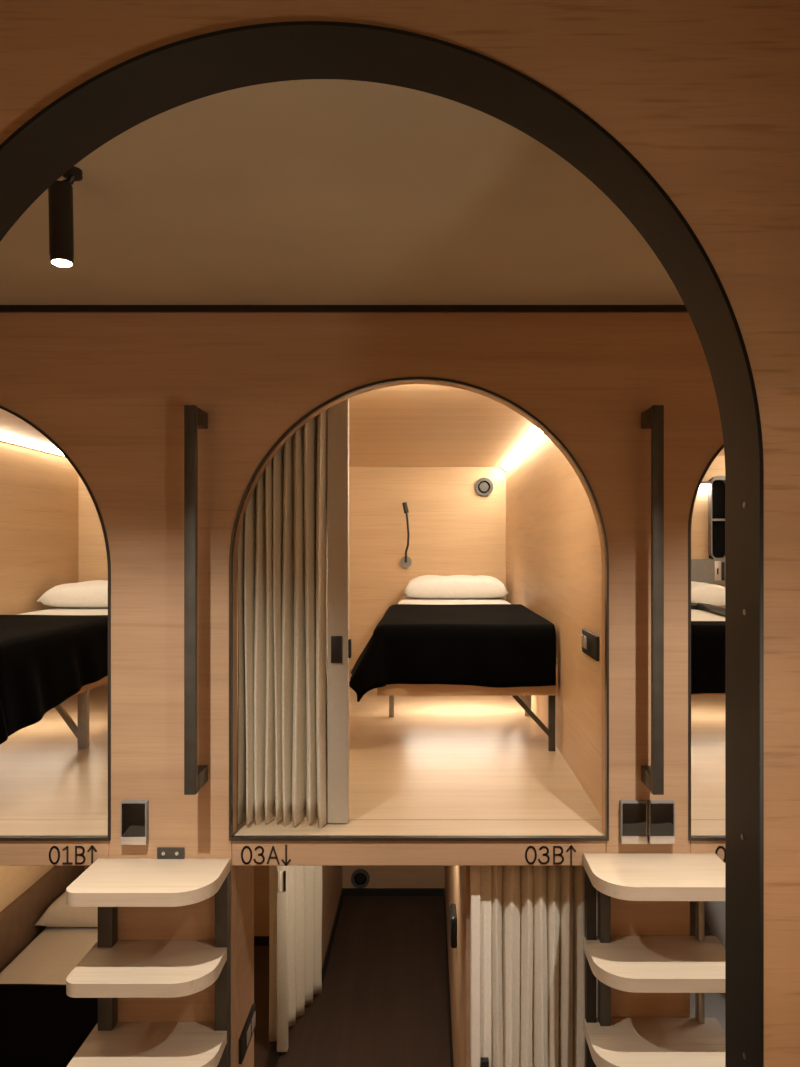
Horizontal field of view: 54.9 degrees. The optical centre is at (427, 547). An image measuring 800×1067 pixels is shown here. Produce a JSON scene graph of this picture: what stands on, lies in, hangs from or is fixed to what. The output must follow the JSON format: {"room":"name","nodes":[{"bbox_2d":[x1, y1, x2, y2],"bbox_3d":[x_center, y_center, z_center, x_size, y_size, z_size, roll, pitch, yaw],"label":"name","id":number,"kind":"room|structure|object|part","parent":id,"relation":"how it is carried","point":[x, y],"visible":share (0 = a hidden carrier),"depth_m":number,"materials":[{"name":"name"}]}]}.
{"room":"dormitory","nodes":[
{"label":"dormitory","id":0,"kind":"room"},
{"bbox_2d":[0,408,57,448],"bbox_3d":[-1.330,-0.545,3.295,1.400,0.030,2.270,0,0,0],"label":"ceiling","id":1,"kind":"structure","parent":0,"point":[10,424],"depth_m":3.47,"materials":[{"name":"brown wood"}]},
{"bbox_2d":[0,433,64,456],"bbox_3d":[-1.984,-0.515,3.340,0.028,0.028,2.080,0,0,0],"label":"light strip","id":2,"kind":"object","parent":1,"relation":"attached to","point":[5,438],"visible":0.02,"depth_m":3.83,"materials":[{"name":"white plastic"}]},
{"bbox_2d":[0,441,77,911],"bbox_3d":[-2.015,0.870,3.295,0.030,2.800,2.270,0,0,0],"label":"wall","id":3,"kind":"structure","parent":0,"point":[39,489],"depth_m":3.89,"materials":[{"name":"brown wood"}]},
{"bbox_2d":[0,866,84,972],"bbox_3d":[-1.976,1.835,3.400,0.045,0.270,1.960,0,0,0],"label":"board","id":4,"kind":"object","parent":3,"relation":"attached to","point":[18,919],"visible":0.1,"depth_m":3.78,"materials":[{"name":"brown wood"}]},
{"bbox_2d":[0,686,107,819],"bbox_3d":[-1.330,0.829,3.318,1.400,0.078,2.164,0,0,0],"label":"floor","id":5,"kind":"structure","parent":0,"point":[44,774],"depth_m":2.75,"materials":[{"name":"brown wood"}]},
{"bbox_2d":[15,607,107,748],"bbox_3d":[-1.665,0.551,3.365,0.641,0.478,2.050,0,0,0],"label":"bed","id":6,"kind":"object","parent":5,"relation":"on","point":[81,731],"visible":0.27,"depth_m":3.04,"materials":[{"name":"brown wood"}]},
{"bbox_2d":[0,615,107,743],"bbox_3d":[-1.633,0.458,2.854,0.710,0.328,1.092,0,0,0],"label":"blanket","id":7,"kind":"object","parent":6,"relation":"on","point":[46,660],"visible":0.94,"depth_m":2.69,"materials":[{"name":"black fabric"}]},
{"bbox_3d":[-1.665,0.384,3.374,0.616,0.144,2.008,0,0,0],"label":"mattress","id":8,"kind":"part","parent":6,"relation":"part of","materials":[{"name":"white fabric"}]},
{"bbox_2d":[37,580,107,607],"bbox_3d":[-1.673,0.242,4.120,0.605,0.138,0.480,0,0,0],"label":"pillow","id":9,"kind":"object","parent":6,"relation":"on","point":[87,594],"visible":0.38,"depth_m":3.91,"materials":[{"name":"white fabric"}]},
{"bbox_3d":[-1.362,0.671,3.040,0.036,0.237,0.028,0,0,0],"label":"leg","id":10,"kind":"part","parent":6,"relation":"part of","materials":[{"name":"grey paint"}]},
{"bbox_3d":[-1.665,0.508,3.365,0.640,0.113,2.050,0,0,0],"label":"frame","id":11,"kind":"part","parent":6,"relation":"part of","materials":[{"name":"brown wood"}]},
{"bbox_2d":[269,866,321,1051],"bbox_3d":[-0.627,1.560,3.676,0.105,1.380,0.508,0,0,13],"label":"curtain","id":12,"kind":"object","parent":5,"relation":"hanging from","point":[295,892],"visible":0.53,"depth_m":3.60,"materials":[{"name":"beige fabric"}]},
{"bbox_3d":[-0.651,1.560,3.447,0.047,1.380,0.035,0,0,0],"label":"rail","id":13,"kind":"part","parent":12,"relation":"part of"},
{"bbox_2d":[237,605,341,1066],"bbox_3d":[-0.568,0.870,3.595,0.065,2.800,2.870,0,0,0],"label":"wall","id":14,"kind":"structure","parent":0,"point":[245,874],"depth_m":2.29,"materials":[{"name":"brown wood"}]},
{"bbox_2d":[239,1003,255,1063],"bbox_3d":[-0.529,1.423,2.257,0.012,0.070,0.175,0,0,0],"label":"panel","id":15,"kind":"object","parent":14,"relation":"attached to","point":[248,1029],"visible":1,"depth_m":2.24,"materials":[{"name":"black plastic"}]},
{"bbox_2d":[264,1041,279,1066],"bbox_3d":[-0.690,2.268,3.210,0.050,0.004,1.620,0,0,0],"label":"trim","id":16,"kind":"structure","parent":14,"relation":"attached to","point":[273,1055],"depth_m":3.43,"materials":[{"name":"brown wood"}]},
{"bbox_2d":[322,889,343,976],"bbox_3d":[-0.554,2.248,4.529,0.012,0.045,0.978,0,0,0],"label":"baseboard","id":17,"kind":"structure","parent":14,"relation":"attached to","point":[330,943],"depth_m":4.46,"materials":[{"name":"black wood"}]},
{"bbox_2d":[0,79,683,304],"bbox_3d":[0.000,-0.685,0.330,5.800,0.050,3.660,0,0,0],"label":"ceiling","id":18,"kind":"structure","parent":0,"point":[308,191],"depth_m":1.54,"materials":[{"name":"paint"}]},
{"bbox_2d":[48,166,82,266],"bbox_3d":[-0.633,-0.577,1.341,0.056,0.165,0.042,0,0,0],"label":"ceiling spotlight","id":19,"kind":"object","parent":18,"relation":"attached to","point":[60,193],"visible":0.94,"depth_m":1.33,"materials":[{"name":"black metal"}]},
{"bbox_3d":[-0.637,-0.496,1.339,0.033,0.003,0.033,0,0,0],"label":"bulb","id":20,"kind":"part","parent":19,"relation":"part of","materials":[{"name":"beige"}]},
{"bbox_2d":[254,896,449,1066],"bbox_3d":[0.000,2.300,1.825,5.800,0.060,6.650,0,0,0],"label":"floor","id":21,"kind":"structure","parent":0,"point":[382,1001],"depth_m":3.90,"materials":[{"name":"brown wood"}]},
{"bbox_2d":[0,927,97,984],"bbox_3d":[-1.635,2.087,3.400,0.670,0.365,1.960,0,0,0],"label":"bed","id":22,"kind":"object","parent":21,"relation":"on","point":[55,952],"visible":0.27,"depth_m":3.59,"materials":[{"name":"brown wood"}]},
{"bbox_2d":[0,984,97,1066],"bbox_3d":[-1.578,2.030,2.848,0.747,0.285,0.965,0,0,0],"label":"blanket","id":23,"kind":"object","parent":22,"relation":"on","point":[41,1025],"visible":0.6,"depth_m":3.05,"materials":[{"name":"black fabric"}]},
{"bbox_2d":[34,892,97,926],"bbox_3d":[-1.637,1.840,4.070,0.615,0.128,0.540,0,0,0],"label":"pillow","id":24,"kind":"object","parent":22,"relation":"on","point":[58,914],"visible":0.16,"depth_m":3.83,"materials":[{"name":"white fabric"}]},
{"bbox_2d":[66,859,230,1066],"bbox_3d":[-0.720,1.558,1.994,0.363,1.423,0.211,0,0,0],"label":"step ladder","id":25,"kind":"object","parent":21,"relation":"on","point":[113,969],"visible":1,"depth_m":1.99,"materials":[{"name":"brown wood"}]},
{"bbox_3d":[-0.866,1.575,2.079,0.040,1.389,0.039,0,0,0],"label":"post","id":26,"kind":"part","parent":25,"relation":"part of","materials":[{"name":"brown metal"}]},
{"bbox_3d":[-0.555,1.575,2.079,0.034,1.389,0.039,0,0,0],"label":"post","id":27,"kind":"part","parent":25,"relation":"part of","materials":[{"name":"brown metal"}]},
{"bbox_2d":[583,853,724,1066],"bbox_3d":[0.604,1.552,1.994,0.362,1.437,0.211,0,0,0],"label":"step ladder","id":28,"kind":"object","parent":21,"relation":"on","point":[695,964],"visible":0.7,"depth_m":1.99,"materials":[{"name":"brown wood"}]},
{"bbox_3d":[0.442,1.569,2.087,0.027,1.403,0.024,0,0,0],"label":"post","id":29,"kind":"part","parent":28,"relation":"part of","materials":[{"name":"black metal"}]},
{"bbox_3d":[0.476,1.569,2.079,0.028,1.403,0.039,0,0,0],"label":"post","id":30,"kind":"part","parent":28,"relation":"part of","materials":[{"name":"brown metal"}]},
{"bbox_3d":[0.737,1.569,2.084,0.016,1.403,0.029,0,0,0],"label":"post","id":31,"kind":"part","parent":28,"relation":"part of","materials":[{"name":"grey metal"}]},
{"bbox_2d":[690,901,724,1031],"bbox_3d":[1.300,2.087,3.490,0.640,0.365,1.780,0,0,0],"label":"bed","id":32,"kind":"object","parent":21,"relation":"on","point":[714,1003],"visible":0.05,"depth_m":3.23,"materials":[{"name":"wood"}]},
{"bbox_2d":[704,901,724,947],"bbox_3d":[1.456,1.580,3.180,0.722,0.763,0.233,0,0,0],"label":"pillow","id":33,"kind":"object","parent":32,"relation":"on","point":[714,911],"visible":0.06,"depth_m":3.15,"materials":[{"name":"grey fabric"}]},
{"bbox_2d":[0,313,723,1066],"bbox_3d":[0.000,0.805,2.130,5.800,2.930,0.060,0,0,0],"label":"wall","id":34,"kind":"structure","parent":0,"point":[112,390],"depth_m":2.10,"materials":[{"name":"brown wood"}]},
{"bbox_2d":[0,820,107,834],"bbox_3d":[-1.330,0.794,2.173,1.340,0.008,0.120,0,0,0],"label":"trim","id":35,"kind":"structure","parent":34,"relation":"attached to","point":[7,827],"depth_m":2.17,"materials":[{"name":"brown wood"}]},
{"bbox_2d":[0,841,108,865],"bbox_3d":[-1.363,0.834,2.129,0.981,0.070,0.062,0,0,0],"label":"trim","id":36,"kind":"structure","parent":34,"relation":"attached to","point":[12,853],"depth_m":2.10,"materials":[{"name":"brown wood"}]},
{"bbox_2d":[0,406,110,840],"bbox_3d":[-1.363,0.184,2.103,0.994,1.226,0.018,0,0,0],"label":"trim","id":37,"kind":"structure","parent":34,"relation":"attached to","point":[2,837],"depth_m":2.09,"materials":[{"name":"metal"}]},
{"bbox_2d":[121,800,148,844],"bbox_3d":[-0.797,0.746,2.090,0.070,0.116,0.021,0,0,0],"label":"card reader","id":38,"kind":"object","parent":34,"relation":"attached to","point":[134,813],"visible":1,"depth_m":2.08,"materials":[{"name":"grey plastic"}]},
{"bbox_2d":[157,847,184,858],"bbox_3d":[-0.701,0.833,2.095,0.074,0.033,0.009,0,0,0],"label":"plate","id":39,"kind":"object","parent":34,"relation":"attached to","point":[162,852],"visible":1,"depth_m":2.09,"materials":[{"name":"brown metal"}]},
{"bbox_2d":[184,405,207,794],"bbox_3d":[-0.615,0.134,2.042,0.030,1.007,0.115,0,0,0],"label":"handle","id":40,"kind":"object","parent":34,"relation":"attached to","point":[195,418],"visible":1,"depth_m":1.99,"materials":[{"name":"brown metal"}]},
{"bbox_2d":[0,305,687,312],"bbox_3d":[0.000,-0.651,2.094,5.800,0.017,0.012,0,0,0],"label":"trim","id":41,"kind":"structure","parent":34,"relation":"attached to","point":[3,308],"depth_m":2.09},
{"bbox_2d":[232,841,605,865],"bbox_3d":[-0.025,0.834,2.129,1.022,0.070,0.062,0,0,0],"label":"trim","id":42,"kind":"structure","parent":34,"relation":"attached to","point":[244,853],"depth_m":2.10,"materials":[{"name":"brown wood"}]},
{"bbox_2d":[229,377,608,840],"bbox_3d":[-0.025,0.166,2.103,1.035,1.263,0.018,0,0,0],"label":"trim","id":43,"kind":"structure","parent":34,"relation":"attached to","point":[232,837],"depth_m":2.10,"materials":[{"name":"metal"}]},
{"bbox_2d":[234,820,603,834],"bbox_3d":[-0.025,0.794,2.173,1.070,0.008,0.120,0,0,0],"label":"trim","id":44,"kind":"structure","parent":34,"relation":"attached to","point":[353,827],"depth_m":2.17,"materials":[{"name":"brown wood"}]},
{"bbox_2d":[470,866,596,1066],"bbox_3d":[0.313,1.567,2.185,0.384,1.394,0.059,0,0,0],"label":"curtain","id":45,"kind":"object","parent":34,"relation":"hanging from","point":[527,923],"visible":0.77,"depth_m":2.18,"materials":[{"name":"beige fabric"}]},
{"bbox_3d":[0.135,1.567,2.188,0.027,1.394,0.052,0,0,0],"label":"rail","id":46,"kind":"part","parent":45,"relation":"part of","materials":[{"name":"beige fabric"}]},
{"bbox_3d":[0.164,1.567,2.191,0.032,1.394,0.031,0,0,0],"label":"rail","id":47,"kind":"part","parent":45,"relation":"part of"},
{"bbox_2d":[619,800,646,843],"bbox_3d":[0.558,0.745,2.090,0.072,0.114,0.021,0,0,0],"label":"card reader","id":48,"kind":"object","parent":34,"relation":"attached to","point":[632,813],"visible":1,"depth_m":2.08,"materials":[{"name":"grey plastic"}]},
{"bbox_2d":[641,405,663,794],"bbox_3d":[0.595,0.134,2.042,0.028,1.007,0.115,0,0,0],"label":"handle","id":49,"kind":"object","parent":34,"relation":"attached to","point":[652,776],"visible":1,"depth_m":1.99,"materials":[{"name":"brown metal"}]},
{"bbox_2d":[647,800,674,843],"bbox_3d":[0.633,0.745,2.090,0.070,0.114,0.021,0,0,0],"label":"card reader","id":50,"kind":"object","parent":34,"relation":"attached to","point":[660,813],"visible":1,"depth_m":2.08,"materials":[{"name":"grey plastic"}]},
{"bbox_2d":[688,444,724,840],"bbox_3d":[1.065,0.201,2.103,0.710,1.194,0.018,0,0,0],"label":"trim","id":51,"kind":"structure","parent":34,"relation":"attached to","point":[690,837],"depth_m":2.09,"materials":[{"name":"metal"}]},
{"bbox_2d":[690,841,724,862],"bbox_3d":[1.065,0.833,2.129,0.697,0.070,0.062,0,0,0],"label":"trim","id":52,"kind":"structure","parent":34,"relation":"attached to","point":[718,847],"depth_m":2.10,"materials":[{"name":"brown wood"}]},
{"bbox_2d":[691,820,724,834],"bbox_3d":[1.230,0.794,2.173,1.260,0.008,0.120,0,0,0],"label":"trim","id":53,"kind":"structure","parent":34,"relation":"attached to","point":[698,827],"depth_m":2.17,"materials":[{"name":"brown wood"}]},
{"bbox_2d":[0,0,799,1066],"bbox_3d":[0.000,0.805,0.925,5.800,2.930,0.091,0,0,0],"label":"wall","id":54,"kind":"structure","parent":0,"point":[704,95],"depth_m":0.88,"materials":[{"name":"brown wood"}]},
{"bbox_2d":[0,21,763,1066],"bbox_3d":[-0.133,0.096,0.924,1.029,1.389,0.101,0,0,0],"label":"trim","id":55,"kind":"structure","parent":54,"relation":"attached to","point":[131,92],"depth_m":0.92,"materials":[{"name":"metal"}]},
{"bbox_2d":[78,455,724,935],"bbox_3d":[-0.070,0.870,4.415,3.920,2.800,0.030,0,0,0],"label":"wall","id":56,"kind":"structure","parent":0,"point":[92,554],"depth_m":4.40,"materials":[{"name":"brown wood"}]},
{"bbox_2d":[254,936,268,945],"bbox_3d":[-1.298,2.245,4.394,1.405,0.050,0.012,0,0,0],"label":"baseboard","id":57,"kind":"structure","parent":56,"relation":"attached to","point":[258,940],"depth_m":4.39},
{"bbox_2d":[698,481,710,490],"bbox_3d":[1.571,-0.352,4.377,0.074,0.052,0.047,0,0,0],"label":"lamp","id":58,"kind":"object","parent":56,"relation":"attached to","point":[705,485],"visible":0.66,"depth_m":4.35,"materials":[{"name":"grey plastic"}]},
{"bbox_2d":[691,476,724,582],"bbox_3d":[1.576,-0.104,4.369,0.269,0.609,0.062,0,0,0],"label":"upper cabinet","id":59,"kind":"object","parent":56,"relation":"attached to","point":[712,570],"visible":0.66,"depth_m":4.38,"materials":[{"name":"grey plastic"}]},
{"bbox_3d":[1.576,0.132,4.372,0.269,0.137,0.055,0,0,0],"label":"panel","id":60,"kind":"part","parent":59,"relation":"part of","materials":[{"name":"grey plastic"}]},
{"bbox_3d":[1.655,-0.170,4.375,0.106,0.478,0.050,0,0,0],"label":"frame","id":61,"kind":"part","parent":59,"relation":"part of","materials":[{"name":"plastic"}]},
{"bbox_3d":[1.652,-0.165,4.394,0.092,0.448,0.011,0,0,0],"label":"panel","id":62,"kind":"part","parent":59,"relation":"part of","materials":[{"name":"black metal"}]},
{"bbox_2d":[715,561,720,579],"bbox_3d":[1.636,0.129,4.343,0.034,0.109,0.006,0,0,0],"label":"socket","id":63,"kind":"object","parent":59,"relation":"attached to","point":[717,563],"depth_m":4.34,"materials":[{"name":"beige plastic"}]},
{"bbox_2d":[342,467,505,887],"bbox_3d":[-0.025,0.870,5.045,1.130,2.800,0.030,0,0,0],"label":"wall","id":64,"kind":"structure","parent":0,"point":[454,529],"depth_m":5.03,"materials":[{"name":"brown wood"}]},
{"bbox_2d":[351,869,369,887],"bbox_3d":[-0.442,2.159,5.021,0.120,0.120,0.018,0,0,0],"label":"air vent","id":65,"kind":"object","parent":64,"relation":"in","point":[360,878],"visible":1,"depth_m":5.01,"materials":[{"name":"grey plastic"}]},
{"bbox_2d":[356,874,364,882],"bbox_3d":[-0.442,2.159,5.024,0.060,0.060,0.012,0,0,0],"label":"grille","id":66,"kind":"object","parent":65,"relation":"attached to","point":[360,878],"depth_m":5.02,"materials":[{"name":"black plastic"}]},
{"bbox_2d":[342,888,444,895],"bbox_3d":[-0.225,2.248,5.024,0.670,0.045,0.012,0,0,0],"label":"baseboard","id":67,"kind":"structure","parent":64,"relation":"attached to","point":[347,891],"depth_m":5.02,"materials":[{"name":"black wood"}]},
{"bbox_2d":[400,502,411,567],"bbox_3d":[-0.144,-0.084,4.988,0.076,0.427,0.085,0,0,0],"label":"reading lamp","id":68,"kind":"object","parent":64,"relation":"attached to","point":[405,561],"visible":1,"depth_m":4.98,"materials":[{"name":"grey plastic"}]},
{"bbox_3d":[-0.140,-0.071,4.984,0.027,0.325,0.045,0,0,-34],"label":"stem","id":69,"kind":"part","parent":68,"relation":"part of","materials":[{"name":"black metal"}]},
{"bbox_2d":[475,478,492,495],"bbox_3d":[0.366,-0.399,5.021,0.120,0.120,0.018,0,0,0],"label":"air vent","id":70,"kind":"object","parent":64,"relation":"in","point":[483,486],"visible":1,"depth_m":5.01,"materials":[{"name":"grey plastic"}]},
{"bbox_2d":[480,482,488,490],"bbox_3d":[0.366,-0.399,5.024,0.060,0.060,0.012,0,0,0],"label":"grille","id":71,"kind":"object","parent":70,"relation":"attached to","point":[484,486],"depth_m":5.02,"materials":[{"name":"grey plastic"}]},
{"bbox_2d":[349,384,536,466],"bbox_3d":[-0.025,-0.545,3.610,1.130,0.030,2.900,0,0,0],"label":"ceiling","id":72,"kind":"structure","parent":0,"point":[411,425],"depth_m":3.41,"materials":[{"name":"brown wood"}]},
{"bbox_2d":[237,399,350,828],"bbox_3d":[-0.391,0.134,2.205,0.339,1.311,0.095,0,0,2],"label":"curtain","id":73,"kind":"object","parent":72,"relation":"hanging from","point":[294,643],"visible":0.73,"depth_m":2.19,"materials":[{"name":"beige fabric"}]},
{"bbox_3d":[-0.258,0.135,2.212,0.060,1.305,0.033,0,0,0],"label":"rail","id":74,"kind":"part","parent":73,"relation":"part of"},
{"bbox_3d":[-0.225,0.289,2.212,0.008,0.054,0.019,0,0,0],"label":"handle","id":75,"kind":"part","parent":73,"relation":"part of","materials":[{"name":"black plastic"}]},
{"bbox_2d":[502,428,543,469],"bbox_3d":[0.494,-0.515,3.650,0.027,0.027,2.700,0,0,0],"label":"light strip","id":76,"kind":"object","parent":72,"relation":"attached to","point":[537,433],"visible":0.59,"depth_m":3.96,"materials":[{"name":"white plastic"}]},
{"bbox_2d":[445,866,469,1066],"bbox_3d":[0.125,1.569,3.623,0.030,1.402,2.815,0,0,0],"label":"wall","id":77,"kind":"structure","parent":0,"point":[457,878],"depth_m":2.60,"materials":[{"name":"brown wood"}]},
{"bbox_2d":[443,889,453,1066],"bbox_3d":[0.104,2.248,3.616,0.012,0.045,2.803,0,0,0],"label":"baseboard","id":78,"kind":"structure","parent":77,"relation":"attached to","point":[444,902],"depth_m":3.89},
{"bbox_2d":[450,903,456,947],"bbox_3d":[0.098,1.455,2.965,0.026,0.120,0.130,0,0,0],"label":"fitting","id":79,"kind":"object","parent":77,"relation":"attached to","point":[453,913],"visible":0.95,"depth_m":2.90,"materials":[{"name":"black plastic"}]},
{"bbox_2d":[245,669,724,819],"bbox_3d":[0.650,0.829,3.633,2.480,0.078,2.794,0,0,0],"label":"floor","id":80,"kind":"structure","parent":0,"point":[439,757],"depth_m":2.82,"materials":[{"name":"brown wood"}]},
{"bbox_2d":[377,596,557,750],"bbox_3d":[0.152,0.551,3.987,0.696,0.478,2.065,0,0,0],"label":"bed","id":81,"kind":"object","parent":80,"relation":"on","point":[517,693],"visible":0.31,"depth_m":2.96,"materials":[{"name":"brown wood"}]},
{"bbox_3d":[-0.170,0.672,3.600,0.024,0.235,0.028,0,0,0],"label":"leg","id":82,"kind":"part","parent":81,"relation":"part of","materials":[{"name":"brown wood"}]},
{"bbox_2d":[349,604,555,701],"bbox_3d":[0.086,0.438,3.462,0.808,0.287,1.158,0,0,0],"label":"blanket","id":83,"kind":"object","parent":81,"relation":"on","point":[485,645],"visible":1,"depth_m":2.94,"materials":[{"name":"black fabric"}]},
{"bbox_3d":[0.152,0.384,3.997,0.672,0.144,2.023,0,0,0],"label":"mattress","id":84,"kind":"part","parent":81,"relation":"part of","materials":[{"name":"white fabric"}]},
{"bbox_2d":[404,575,507,598],"bbox_3d":[0.168,0.240,4.805,0.635,0.142,0.410,0,0,0],"label":"pillow","id":85,"kind":"object","parent":81,"relation":"on","point":[425,586],"visible":1,"depth_m":4.62,"materials":[{"name":"white fabric"}]},
{"bbox_3d":[0.152,0.509,3.987,0.696,0.115,2.065,0,0,0],"label":"frame","id":86,"kind":"part","parent":81,"relation":"part of","materials":[{"name":"brown wood"}]},
{"bbox_3d":[0.470,0.672,3.620,0.030,0.235,0.028,0,0,0],"label":"leg","id":87,"kind":"part","parent":81,"relation":"part of","materials":[{"name":"grey metal"}]},
{"bbox_3d":[0.482,0.672,3.000,0.026,0.235,0.028,0,0,0],"label":"leg","id":88,"kind":"part","parent":81,"relation":"part of","materials":[{"name":"brown metal"}]},
{"bbox_2d":[691,606,724,694],"bbox_3d":[1.290,0.551,3.670,0.660,0.478,1.440,0,0,0],"label":"bed","id":89,"kind":"object","parent":80,"relation":"on","point":[696,615],"visible":0.02,"depth_m":3.45,"materials":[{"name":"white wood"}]},
{"bbox_2d":[691,621,724,693],"bbox_3d":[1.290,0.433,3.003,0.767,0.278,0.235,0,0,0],"label":"blanket","id":90,"kind":"object","parent":89,"relation":"on","point":[707,637],"visible":0.2,"depth_m":2.93,"materials":[{"name":"black fabric"}]},
{"bbox_2d":[691,581,724,605],"bbox_3d":[1.315,0.244,4.155,0.570,0.133,0.370,0,0,0],"label":"pillow","id":91,"kind":"object","parent":89,"relation":"on","point":[706,593],"visible":0.17,"depth_m":3.99,"materials":[{"name":"white fabric"}]},
{"bbox_2d":[691,602,724,615],"bbox_3d":[1.350,0.294,3.668,0.103,0.036,0.499,0,0,0],"label":"strap","id":92,"kind":"object","parent":89,"relation":"on","point":[694,605],"visible":0.71,"depth_m":3.74,"materials":[{"name":"grey fabric"}]},
{"bbox_3d":[1.290,0.384,3.679,0.636,0.144,1.398,0,0,0],"label":"mattress","id":93,"kind":"part","parent":89,"relation":"part of","materials":[{"name":"white fabric"}]},
{"bbox_3d":[1.290,0.508,3.670,0.660,0.113,1.440,0,0,0],"label":"frame","id":94,"kind":"part","parent":89,"relation":"part of","materials":[{"name":"brown wood"}]},
{"bbox_2d":[506,434,601,816],"bbox_3d":[0.525,0.130,3.595,0.030,1.320,2.870,0,0,0],"label":"wall","id":95,"kind":"structure","parent":0,"point":[554,567],"depth_m":2.89,"materials":[{"name":"brown wood"}]},
{"bbox_2d":[581,629,598,660],"bbox_3d":[0.504,0.299,2.393,0.012,0.075,0.215,0,0,0],"label":"panel","id":96,"kind":"object","parent":95,"relation":"attached to","point":[589,640],"visible":1,"depth_m":2.37,"materials":[{"name":"black plastic"}]}
]}

